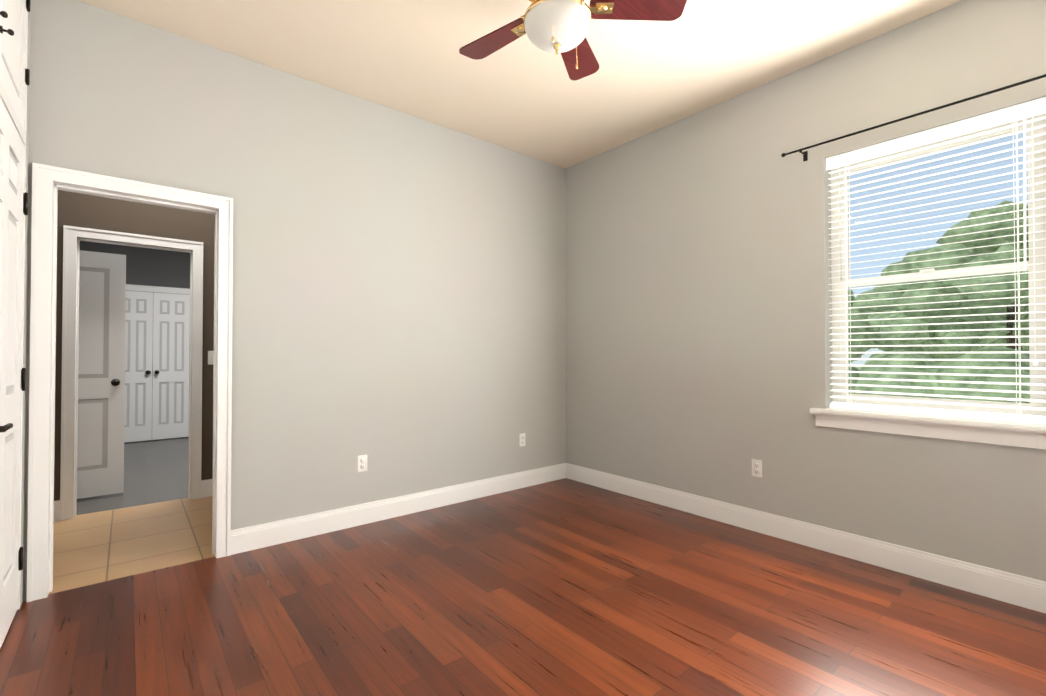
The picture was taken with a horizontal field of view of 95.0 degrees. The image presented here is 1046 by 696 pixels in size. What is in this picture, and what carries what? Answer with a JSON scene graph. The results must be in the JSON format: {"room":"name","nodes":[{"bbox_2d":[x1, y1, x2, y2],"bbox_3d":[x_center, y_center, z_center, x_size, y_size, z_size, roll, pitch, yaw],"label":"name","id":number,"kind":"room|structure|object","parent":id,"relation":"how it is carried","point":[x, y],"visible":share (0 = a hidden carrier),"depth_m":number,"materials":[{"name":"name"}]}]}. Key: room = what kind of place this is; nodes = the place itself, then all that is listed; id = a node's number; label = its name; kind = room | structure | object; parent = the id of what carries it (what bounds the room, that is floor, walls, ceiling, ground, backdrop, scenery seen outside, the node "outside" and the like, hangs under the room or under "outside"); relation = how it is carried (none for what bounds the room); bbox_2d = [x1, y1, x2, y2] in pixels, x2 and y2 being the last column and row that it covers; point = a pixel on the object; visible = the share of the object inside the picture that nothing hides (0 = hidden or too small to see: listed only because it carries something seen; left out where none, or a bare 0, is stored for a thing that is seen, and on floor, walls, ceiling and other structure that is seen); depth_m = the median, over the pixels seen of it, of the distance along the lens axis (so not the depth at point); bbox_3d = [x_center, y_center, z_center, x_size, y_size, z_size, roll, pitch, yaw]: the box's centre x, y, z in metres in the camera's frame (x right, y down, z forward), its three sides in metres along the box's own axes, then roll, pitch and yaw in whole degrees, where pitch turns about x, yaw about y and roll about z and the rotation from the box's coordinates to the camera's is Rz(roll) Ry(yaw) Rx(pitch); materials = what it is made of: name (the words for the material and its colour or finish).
{"room":"empty bedroom","nodes":[
{"label":"empty bedroom","id":0,"kind":"room"},
{"bbox_2d":[0,11,7,17],"bbox_3d":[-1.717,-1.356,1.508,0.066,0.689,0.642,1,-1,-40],"label":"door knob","id":1,"kind":"structure","parent":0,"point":[4,14],"depth_m":1.72,"materials":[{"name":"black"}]},
{"bbox_2d":[20,7,30,606],"bbox_3d":[-1.189,-0.296,0.761,0.120,2.970,3.900,1,-1,-40],"label":"wall","id":2,"kind":"structure","parent":0,"point":[25,318],"depth_m":2.27,"materials":[{"name":"grey paint"}]},
{"bbox_2d":[0,97,27,647],"bbox_3d":[-2.054,0.122,1.917,0.100,2.140,0.848,1,-1,-40],"label":"closet door","id":3,"kind":"structure","parent":2,"relation":"in","point":[13,203],"depth_m":2.03,"materials":[{"name":"white wood"}]},
{"bbox_2d":[0,9,27,609],"bbox_3d":[-1.826,-0.256,1.557,0.090,2.910,1.700,1,-1,-40],"label":"door frame","id":4,"kind":"structure","parent":2,"relation":"attached to","point":[12,113],"depth_m":2.23,"materials":[{"name":"white wood"}]},
{"bbox_2d":[0,0,30,131],"bbox_3d":[-2.128,-1.350,2.007,0.066,0.689,0.642,1,-1,-40],"label":"door","id":5,"kind":"structure","parent":2,"relation":"in","point":[14,75],"depth_m":2.05,"materials":[{"name":"white wood"}]},
{"bbox_2d":[49,496,214,593],"bbox_3d":[-2.330,1.252,3.320,3.240,0.060,1.490,1,-1,-40],"label":"floor","id":6,"kind":"structure","parent":0,"point":[96,547],"depth_m":3.02,"materials":[{"name":"beige tile"}]},
{"bbox_2d":[76,437,188,514],"bbox_3d":[-3.952,1.277,5.287,3.240,0.060,3.610,1,-1,-40],"label":"floor","id":7,"kind":"structure","parent":0,"point":[155,471],"depth_m":4.58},
{"bbox_2d":[54,190,214,500],"bbox_3d":[-2.800,-0.256,3.909,3.000,2.970,0.108,1,-1,-40],"label":"wall","id":8,"kind":"structure","parent":0,"point":[94,212],"depth_m":3.74,"materials":[{"name":"beige paint"}]},
{"bbox_2d":[54,500,59,520],"bbox_3d":[-3.603,1.150,3.148,0.815,0.140,0.016,1,-1,-40],"label":"baseboard","id":9,"kind":"structure","parent":8,"relation":"attached to","point":[56,503],"depth_m":3.39,"materials":[{"name":"white wood"}]},
{"bbox_2d":[60,225,202,520],"bbox_3d":[-3.010,0.177,3.738,0.835,2.100,0.168,1,-1,-40],"label":"door frame","id":10,"kind":"structure","parent":8,"relation":"attached to","point":[73,236],"depth_m":3.52,"materials":[{"name":"white wood"}]},
{"bbox_2d":[201,479,211,497],"bbox_3d":[-2.124,1.165,4.368,1.350,0.140,0.016,1,-1,-40],"label":"baseboard","id":11,"kind":"structure","parent":8,"relation":"attached to","point":[206,488],"depth_m":3.96,"materials":[{"name":"white wood"}]},
{"bbox_2d":[208,351,213,364],"bbox_3d":[-2.588,0.081,4.001,0.070,0.114,0.014,1,-1,-40],"label":"light switch","id":12,"kind":"object","parent":8,"relation":"attached to","point":[210,357],"visible":0.5,"depth_m":3.99,"materials":[{"name":"white plastic"}]},
{"bbox_2d":[80,241,189,442],"bbox_3d":[-5.063,-0.220,6.652,3.000,2.970,0.120,1,-1,-40],"label":"wall","id":13,"kind":"structure","parent":0,"point":[154,267],"depth_m":6.57,"materials":[{"name":"paint"}]},
{"bbox_2d":[124,291,152,441],"bbox_3d":[-5.196,0.244,6.382,0.417,2.010,0.106,1,-1,-40],"label":"closet door","id":14,"kind":"structure","parent":13,"relation":"in","point":[138,364],"depth_m":6.44,"materials":[{"name":"white wood"}]},
{"bbox_2d":[126,284,189,293],"bbox_3d":[-5.063,0.208,6.553,1.000,2.110,0.024,1,-1,-40],"label":"trim","id":15,"kind":"structure","parent":13,"relation":"attached to","point":[130,287],"depth_m":6.59,"materials":[{"name":"white wood"}]},
{"bbox_2d":[152,292,189,439],"bbox_3d":[-4.871,0.248,6.650,0.417,2.010,0.106,1,-1,-40],"label":"closet door","id":16,"kind":"structure","parent":13,"relation":"in","point":[170,388],"depth_m":6.66,"materials":[{"name":"white wood"}]},
{"bbox_2d":[23,0,565,601],"bbox_3d":[-1.303,-0.264,3.272,4.740,2.970,0.120,1,-1,-40],"label":"wall","id":17,"kind":"structure","parent":0,"point":[399,300],"depth_m":3.24,"materials":[{"name":"grey paint"}]},
{"bbox_2d":[27,162,232,601],"bbox_3d":[-2.091,0.163,2.624,0.835,2.100,0.180,1,-1,-40],"label":"door frame","id":18,"kind":"structure","parent":17,"relation":"attached to","point":[48,182],"depth_m":2.39,"materials":[{"name":"white wood"}]},
{"bbox_2d":[357,455,366,471],"bbox_3d":[-1.115,0.802,3.330,0.070,0.114,0.009,1,-1,-40],"label":"electrical outlet","id":19,"kind":"object","parent":17,"relation":"attached to","point":[361,463],"visible":1,"depth_m":3.33,"materials":[{"name":"white plastic"}]},
{"bbox_2d":[231,463,566,554],"bbox_3d":[-0.662,1.157,3.695,2.750,0.140,0.016,1,-1,-40],"label":"baseboard","id":20,"kind":"structure","parent":17,"relation":"attached to","point":[254,537],"depth_m":3.39,"materials":[{"name":"white wood"}]},
{"bbox_2d":[519,433,524,446],"bbox_3d":[-0.004,0.814,4.246,0.070,0.114,0.009,1,-1,-40],"label":"electrical outlet","id":21,"kind":"object","parent":17,"relation":"attached to","point":[522,439],"visible":1,"depth_m":4.24,"materials":[{"name":"white plastic"}]},
{"bbox_2d":[78,0,961,168],"bbox_3d":[-1.615,-1.794,3.670,4.740,0.100,9.140,1,-1,-40],"label":"ceiling","id":22,"kind":"structure","parent":0,"point":[523,94],"depth_m":2.86,"materials":[{"name":"beige paint"}]},
{"bbox_2d":[459,0,686,80],"bbox_3d":[0.119,-1.456,2.030,1.030,0.617,1.048,1,-1,-40],"label":"ceiling fan","id":23,"kind":"object","parent":22,"relation":"hanging from","point":[562,27],"visible":1,"depth_m":2.03,"materials":[{"name":"red wood"}]},
{"bbox_2d":[0,478,1045,695],"bbox_3d":[0.317,1.234,1.918,3.940,0.060,4.040,1,-1,-40],"label":"floor","id":24,"kind":"structure","parent":0,"point":[565,587],"depth_m":2.12,"materials":[{"name":"brown wood"}]},
{"bbox_2d":[565,0,1045,581],"bbox_3d":[1.766,-0.266,3.120,0.200,2.970,4.020,1,-1,-40],"label":"wall","id":25,"kind":"structure","parent":0,"point":[699,324],"depth_m":3.13,"materials":[{"name":"grey paint"}]},
{"bbox_2d":[752,459,761,477],"bbox_3d":[1.558,0.800,3.194,0.009,0.114,0.070,1,-1,-40],"label":"electrical outlet","id":26,"kind":"object","parent":25,"relation":"attached to","point":[756,468],"visible":1,"depth_m":3.19,"materials":[{"name":"white plastic"}]},
{"bbox_2d":[567,463,1045,613],"bbox_3d":[1.644,1.149,3.079,0.016,0.140,3.900,1,-1,-40],"label":"baseboard","id":27,"kind":"structure","parent":25,"relation":"attached to","point":[1016,589],"depth_m":2.78,"materials":[{"name":"white wood"}]},
{"bbox_2d":[781,74,1045,161],"bbox_3d":[2.218,-1.202,2.357,0.088,0.063,1.776,1,-1,-40],"label":"curtain rod","id":28,"kind":"object","parent":25,"relation":"attached to","point":[805,155],"visible":1,"depth_m":2.51,"materials":[{"name":"black metal"}]},
{"bbox_2d":[810,408,1045,449],"bbox_3d":[2.140,0.414,2.551,0.165,0.105,1.060,1,-1,-40],"label":"window sill","id":29,"kind":"structure","parent":25,"relation":"attached to","point":[1020,434],"depth_m":2.47,"materials":[{"name":"white wood"}]},
{"bbox_2d":[831,113,1045,418],"bbox_3d":[2.224,-0.397,2.631,0.086,1.520,0.920,1,-1,-40],"label":"window","id":30,"kind":"structure","parent":25,"relation":"in","point":[925,272],"depth_m":2.54,"materials":[{"name":"white plastic"}]},
{"bbox_2d":[826,97,1045,423],"bbox_3d":[2.150,-0.400,2.570,0.080,1.512,0.908,1,-1,-40],"label":"window blinds","id":31,"kind":"object","parent":30,"relation":"attached to","point":[1023,111],"visible":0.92,"depth_m":2.49,"materials":[{"name":"white plastic"}]},
{"bbox_3d":[-4.851,-0.248,4.526,0.120,2.970,3.430,1,-1,-40],"label":"wall","id":32,"kind":"structure","parent":0,"visible":0},
{"bbox_2d":[77,250,125,498],"bbox_3d":[-3.681,0.211,3.827,0.774,2.010,0.191,1,-1,-40],"label":"room door","id":33,"kind":"structure","parent":32,"relation":"in","point":[101,377],"depth_m":3.96,"materials":[{"name":"white wood"}]},
{"bbox_3d":[30.859,2.088,27.877,76.130,0.100,85.000,1,-1,-40],"label":"ground","id":34,"kind":"structure","parent":0,"visible":0},
{"bbox_2d":[848,200,1029,402],"bbox_3d":[19.674,-1.638,21.334,31.582,8.389,27.182,1,-1,-40],"label":"trees","id":35,"kind":"object","parent":34,"relation":"on","point":[907,266],"depth_m":16.28,"materials":[{"name":"green plant"}]}
]}

